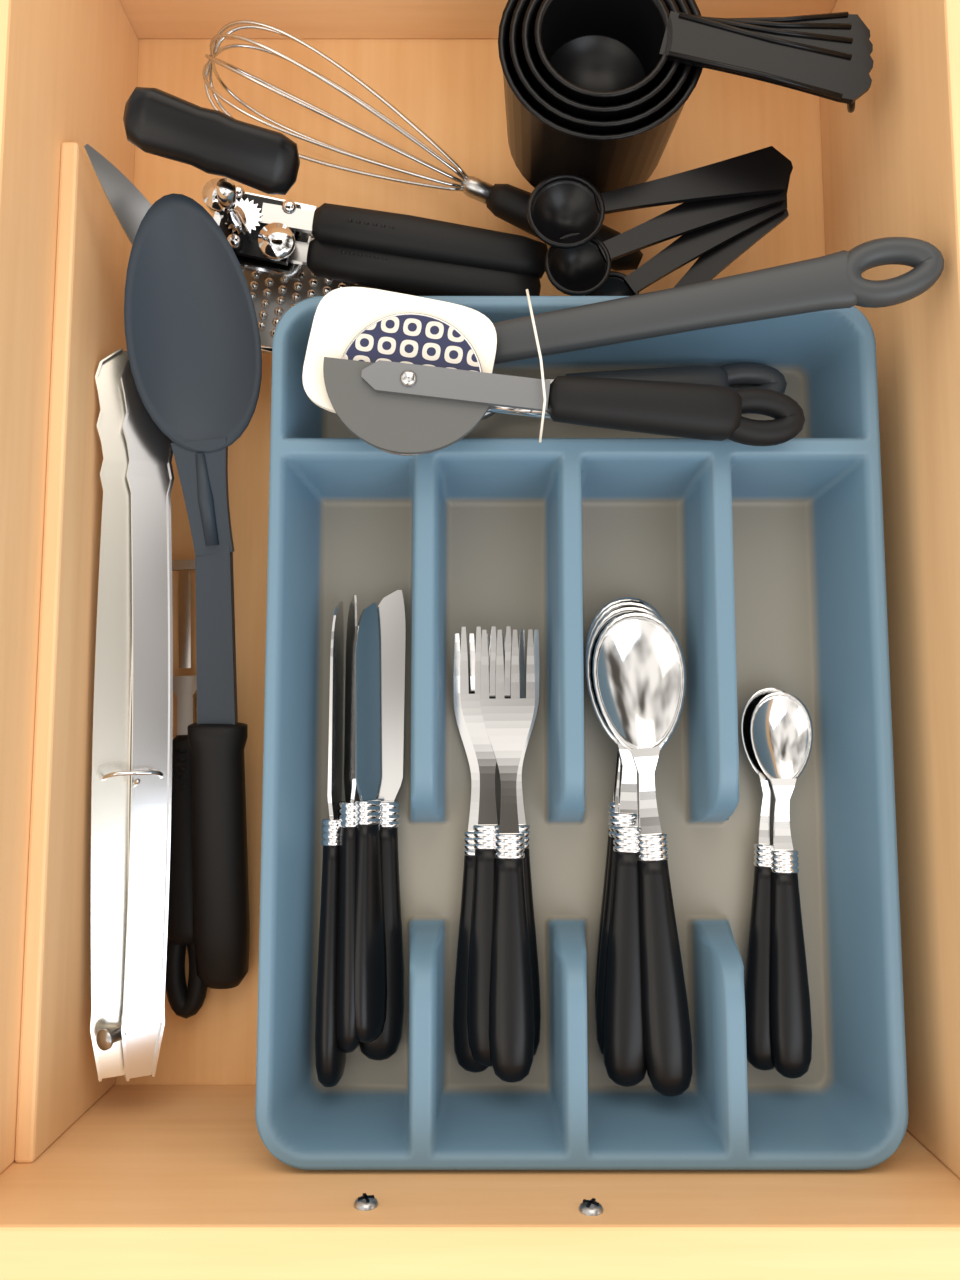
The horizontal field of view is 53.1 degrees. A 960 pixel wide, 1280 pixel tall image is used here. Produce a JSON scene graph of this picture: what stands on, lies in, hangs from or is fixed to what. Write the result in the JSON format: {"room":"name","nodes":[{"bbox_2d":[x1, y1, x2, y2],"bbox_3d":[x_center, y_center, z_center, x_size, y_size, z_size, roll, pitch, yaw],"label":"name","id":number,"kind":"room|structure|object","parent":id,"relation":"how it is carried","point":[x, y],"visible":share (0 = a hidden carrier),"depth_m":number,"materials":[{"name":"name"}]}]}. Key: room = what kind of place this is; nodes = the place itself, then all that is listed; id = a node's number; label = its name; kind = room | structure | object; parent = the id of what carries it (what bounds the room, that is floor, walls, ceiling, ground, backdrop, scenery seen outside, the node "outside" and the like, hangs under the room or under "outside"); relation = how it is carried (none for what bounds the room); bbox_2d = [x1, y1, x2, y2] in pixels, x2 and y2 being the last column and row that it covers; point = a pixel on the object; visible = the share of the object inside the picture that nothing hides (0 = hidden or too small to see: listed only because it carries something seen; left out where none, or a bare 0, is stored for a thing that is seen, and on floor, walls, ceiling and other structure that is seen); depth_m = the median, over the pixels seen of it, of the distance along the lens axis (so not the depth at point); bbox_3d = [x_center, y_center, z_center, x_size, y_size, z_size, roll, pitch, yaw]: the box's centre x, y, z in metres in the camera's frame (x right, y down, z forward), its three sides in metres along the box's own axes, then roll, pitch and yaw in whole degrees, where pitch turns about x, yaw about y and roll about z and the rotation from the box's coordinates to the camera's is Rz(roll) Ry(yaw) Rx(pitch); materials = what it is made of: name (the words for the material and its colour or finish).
{"room":"kitchen","nodes":[
{"label":"kitchen","id":0,"kind":"room"},
{"bbox_2d":[0,0,138,1173],"bbox_3d":[-0.199,-0.063,0.439,0.018,0.140,0.560,0,84,0],"label":"drawer side","id":1,"kind":"structure","parent":0,"point":[68,68],"depth_m":0.40,"materials":[{"name":"brown wood"}]},
{"bbox_2d":[15,142,131,1162],"bbox_3d":[-0.186,-0.002,0.457,0.008,0.090,0.442,0,84,0],"label":"divider","id":2,"kind":"object","parent":1,"relation":"attached to","point":[58,1083],"depth_m":0.43,"materials":[{"name":"brown wood"}]},
{"bbox_2d":[114,39,825,1084],"bbox_3d":[-0.001,-0.035,0.512,0.414,0.012,0.638,0,84,0],"label":"drawer bottom","id":3,"kind":"structure","parent":0,"point":[452,90],"depth_m":0.53,"materials":[{"name":"brown wood"}]},
{"bbox_2d":[84,144,151,244],"bbox_3d":[-0.154,-0.188,0.459,0.020,0.070,0.073,-34,85,-3],"label":"paring knife","id":4,"kind":"object","parent":3,"relation":"on","point":[129,205],"visible":0.41,"depth_m":0.44,"materials":[{"name":"silver metal"}]},
{"bbox_2d":[89,348,173,1080],"bbox_3d":[-0.163,0.030,0.446,0.039,0.041,0.337,0,84,0],"label":"tongs","id":5,"kind":"object","parent":3,"relation":"on","point":[132,724],"visible":0.97,"depth_m":0.45,"materials":[{"name":"silver metal"}]},
{"bbox_2d":[165,560,207,1018],"bbox_3d":[-0.149,0.073,0.486,0.025,0.016,0.229,-2,84,0],"label":"vegetable peeler","id":6,"kind":"object","parent":3,"relation":"on","point":[185,1001],"visible":0.73,"depth_m":0.48,"materials":[{"name":"black plastic"}]},
{"bbox_2d":[124,193,261,988],"bbox_3d":[-0.129,-0.013,0.453,0.060,0.094,0.363,0,84,0],"label":"spoon","id":7,"kind":"object","parent":3,"relation":"on","point":[193,341],"visible":1,"depth_m":0.44,"materials":[{"name":"grey plastic"}]},
{"bbox_2d":[243,234,421,353],"bbox_3d":[-0.043,-0.169,0.485,0.176,0.014,0.068,9,84,1],"label":"grater","id":8,"kind":"object","parent":3,"relation":"on","point":[272,296],"visible":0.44,"depth_m":0.48,"materials":[{"name":"silver metal"}]},
{"bbox_2d":[123,87,547,295],"bbox_3d":[-0.059,-0.195,0.435,0.184,0.095,0.040,10,84,1],"label":"can opener","id":9,"kind":"object","parent":8,"relation":"on","point":[271,236],"visible":0.95,"depth_m":0.46,"materials":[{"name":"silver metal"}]},
{"bbox_2d":[202,20,642,270],"bbox_3d":[-0.025,-0.255,0.492,0.243,0.056,0.054,20,85,2],"label":"whisk","id":10,"kind":"object","parent":3,"relation":"on","point":[509,203],"visible":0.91,"depth_m":0.50,"materials":[{"name":"silver metal"}]},
{"bbox_2d":[255,296,907,1169],"bbox_3d":[0.041,0.035,0.449,0.261,0.100,0.362,0,84,0],"label":"tray","id":11,"kind":"object","parent":3,"relation":"on","point":[765,565],"visible":0.75,"depth_m":0.42,"materials":[{"name":"blue plastic"},{"name":"grey plastic"}]},
{"bbox_2d":[315,601,345,1086],"bbox_3d":[-0.065,0.087,0.425,0.013,0.021,0.212,0,84,0],"label":"table knife","id":12,"kind":"object","parent":11,"relation":"in","point":[330,1060],"visible":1,"depth_m":0.42,"materials":[{"name":"black plastic"}]},
{"bbox_2d":[336,595,358,1052],"bbox_3d":[-0.057,0.079,0.422,0.014,0.019,0.197,0,84,0],"label":"table knife","id":13,"kind":"object","parent":11,"relation":"in","point":[348,1041],"visible":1,"depth_m":0.41,"materials":[{"name":"black plastic"}]},
{"bbox_2d":[354,603,386,1042],"bbox_3d":[-0.048,0.078,0.421,0.015,0.018,0.190,0,84,0],"label":"table knife","id":14,"kind":"object","parent":11,"relation":"in","point":[370,960],"visible":1,"depth_m":0.42,"materials":[{"name":"black plastic"}]},
{"bbox_2d":[359,590,405,1060],"bbox_3d":[-0.044,0.081,0.431,0.021,0.012,0.208,0,84,0],"label":"table knife","id":15,"kind":"object","parent":11,"relation":"in","point":[391,610],"visible":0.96,"depth_m":0.43,"materials":[{"name":"black plastic"}]},
{"bbox_2d":[453,634,504,1072],"bbox_3d":[0.000,0.093,0.429,0.024,0.013,0.192,0,84,0],"label":"fork","id":16,"kind":"object","parent":11,"relation":"in","point":[465,1059],"visible":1,"depth_m":0.42,"materials":[{"name":"black plastic"}]},
{"bbox_2d":[460,626,511,1066],"bbox_3d":[0.003,0.089,0.424,0.024,0.011,0.190,0,84,0],"label":"fork","id":17,"kind":"object","parent":11,"relation":"in","point":[487,826],"visible":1,"depth_m":0.42,"materials":[{"name":"black plastic"}]},
{"bbox_2d":[480,629,534,1082],"bbox_3d":[0.012,0.092,0.418,0.024,0.012,0.193,0,84,0],"label":"fork","id":18,"kind":"object","parent":11,"relation":"in","point":[507,722],"visible":1,"depth_m":0.41,"materials":[{"name":"black plastic"}]},
{"bbox_2d":[488,630,540,1055],"bbox_3d":[0.015,0.090,0.428,0.024,0.013,0.190,0,84,0],"label":"fork","id":19,"kind":"object","parent":11,"relation":"in","point":[524,828],"visible":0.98,"depth_m":0.43,"materials":[{"name":"black plastic"}]},
{"bbox_2d":[302,287,804,455],"bbox_3d":[0.031,-0.111,0.393,0.208,0.026,0.072,0,84,0],"label":"cutter","id":20,"kind":"object","parent":11,"relation":"on","point":[407,375],"visible":1,"depth_m":0.39,"materials":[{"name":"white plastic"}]},
{"bbox_2d":[585,597,657,1010],"bbox_3d":[0.067,0.079,0.432,0.039,0.012,0.197,0,84,0],"label":"tablespoon","id":21,"kind":"object","parent":11,"relation":"in","point":[611,804],"visible":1,"depth_m":0.43,"materials":[{"name":"black plastic"}]},
{"bbox_2d":[585,600,665,1053],"bbox_3d":[0.067,0.083,0.426,0.040,0.012,0.202,0,84,0],"label":"tablespoon","id":22,"kind":"object","parent":21,"relation":"on","point":[616,818],"visible":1,"depth_m":0.42,"materials":[{"name":"black plastic"}]},
{"bbox_2d":[586,605,663,1086],"bbox_3d":[0.068,0.088,0.422,0.041,0.012,0.208,0,84,0],"label":"tablespoon","id":23,"kind":"object","parent":22,"relation":"on","point":[623,1033],"visible":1,"depth_m":0.41,"materials":[{"name":"black plastic"}]},
{"bbox_2d":[482,363,786,419],"bbox_3d":[0.058,-0.115,0.450,0.171,0.016,0.029,0,84,0],"label":"bottle opener","id":24,"kind":"object","parent":11,"relation":"in","point":[760,375],"visible":0.3,"depth_m":0.45,"materials":[{"name":"grey plastic"}]},
{"bbox_2d":[593,611,692,1096],"bbox_3d":[0.070,0.090,0.417,0.041,0.012,0.207,0,84,0],"label":"tablespoon","id":25,"kind":"object","parent":11,"relation":"in","point":[639,667],"visible":1,"depth_m":0.42,"materials":[{"name":"black plastic"}]},
{"bbox_2d":[493,237,943,364],"bbox_3d":[0.062,-0.134,0.398,0.246,0.045,0.042,-7,84,-1],"label":"handle","id":26,"kind":"object","parent":11,"relation":"in","point":[832,281],"visible":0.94,"depth_m":0.39,"materials":[{"name":"grey plastic"}]},
{"bbox_2d":[741,688,784,1070],"bbox_3d":[0.131,0.105,0.429,0.030,0.011,0.168,0,84,0],"label":"teaspoon","id":27,"kind":"object","parent":11,"relation":"in","point":[756,990],"visible":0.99,"depth_m":0.42,"materials":[{"name":"black plastic"}]},
{"bbox_2d":[750,692,812,1078],"bbox_3d":[0.134,0.106,0.424,0.028,0.011,0.167,0,84,0],"label":"teaspoon","id":28,"kind":"object","parent":27,"relation":"on","point":[781,728],"visible":1,"depth_m":0.42,"materials":[{"name":"black plastic"}]},
{"bbox_2d":[498,0,869,192],"bbox_3d":[0.092,-0.264,0.461,0.169,0.067,0.093,0,84,0],"label":"measuring cup","id":29,"kind":"object","parent":3,"relation":"on","point":[541,148],"visible":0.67,"depth_m":0.44,"materials":[{"name":"black plastic"}]},
{"bbox_2d":[509,0,872,134],"bbox_3d":[0.094,-0.265,0.450,0.162,0.049,0.083,0,84,0],"label":"measuring cup","id":30,"kind":"object","parent":29,"relation":"in","point":[673,86],"visible":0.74,"depth_m":0.43,"materials":[{"name":"black plastic"}]},
{"bbox_2d":[522,0,873,120],"bbox_3d":[0.096,-0.265,0.445,0.155,0.043,0.072,0,84,0],"label":"measuring cup","id":31,"kind":"object","parent":30,"relation":"in","point":[858,50],"visible":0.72,"depth_m":0.42,"materials":[{"name":"black plastic"}]},
{"bbox_2d":[534,0,871,106],"bbox_3d":[0.098,-0.265,0.440,0.148,0.037,0.062,0,84,0],"label":"measuring cup","id":32,"kind":"object","parent":31,"relation":"on","point":[603,53],"visible":0.82,"depth_m":0.42,"materials":[{"name":"black plastic"}]},
{"bbox_2d":[586,196,786,295],"bbox_3d":[0.100,-0.188,0.465,0.116,0.010,0.026,-33,85,-3],"label":"measuring spoon","id":33,"kind":"object","parent":3,"relation":"on","point":[688,247],"visible":0.44,"depth_m":0.46,"materials":[{"name":"black plastic"}]},
{"bbox_2d":[545,177,789,295],"bbox_3d":[0.091,-0.195,0.458,0.129,0.012,0.031,-23,85,-2],"label":"measuring spoon","id":34,"kind":"object","parent":33,"relation":"on","point":[582,270],"visible":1,"depth_m":0.46,"materials":[{"name":"black plastic"}]},
{"bbox_2d":[527,146,792,248],"bbox_3d":[0.085,-0.214,0.453,0.131,0.014,0.036,-18,85,-2],"label":"measuring spoon","id":35,"kind":"object","parent":34,"relation":"on","point":[559,205],"visible":1,"depth_m":0.45,"materials":[{"name":"black plastic"}]},
{"bbox_2d":[674,209,788,286],"bbox_3d":[0.113,-0.184,0.471,0.022,0.011,0.096,44,86,4],"label":"measuring spoon","id":36,"kind":"object","parent":3,"relation":"on","point":[709,265],"visible":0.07,"depth_m":0.47,"materials":[{"name":"black plastic"}]},
{"bbox_2d":[119,0,836,38],"bbox_3d":[-0.001,-0.351,0.467,0.414,0.140,0.018,0,84,0],"label":"wall","id":37,"kind":"structure","parent":0,"point":[149,19],"depth_m":0.52,"materials":[{"name":"brown wood"}]},
{"bbox_2d":[0,1085,959,1279],"bbox_3d":[-0.001,0.245,0.408,0.454,0.140,0.060,0,84,0],"label":"drawer front","id":38,"kind":"structure","parent":0,"point":[150,1182],"depth_m":0.35,"materials":[{"name":"brown wood"}]},
{"bbox_2d":[354,1193,377,1210],"bbox_3d":[-0.042,0.209,0.357,0.009,0.009,0.003,0,84,0],"label":"screw","id":39,"kind":"object","parent":38,"relation":"attached to","point":[366,1202],"visible":1,"depth_m":0.35,"materials":[{"name":"silver metal"}]},
{"bbox_2d":[578,1198,603,1215],"bbox_3d":[0.041,0.208,0.353,0.009,0.009,0.003,0,84,0],"label":"screw","id":40,"kind":"object","parent":38,"relation":"attached to","point":[591,1207],"visible":1,"depth_m":0.35,"materials":[{"name":"silver metal"}]},
{"bbox_2d":[820,0,959,1177],"bbox_3d":[0.197,-0.063,0.439,0.018,0.140,0.560,0,84,0],"label":"drawer side","id":41,"kind":"structure","parent":0,"point":[891,164],"depth_m":0.41,"materials":[{"name":"brown wood"}]}
]}

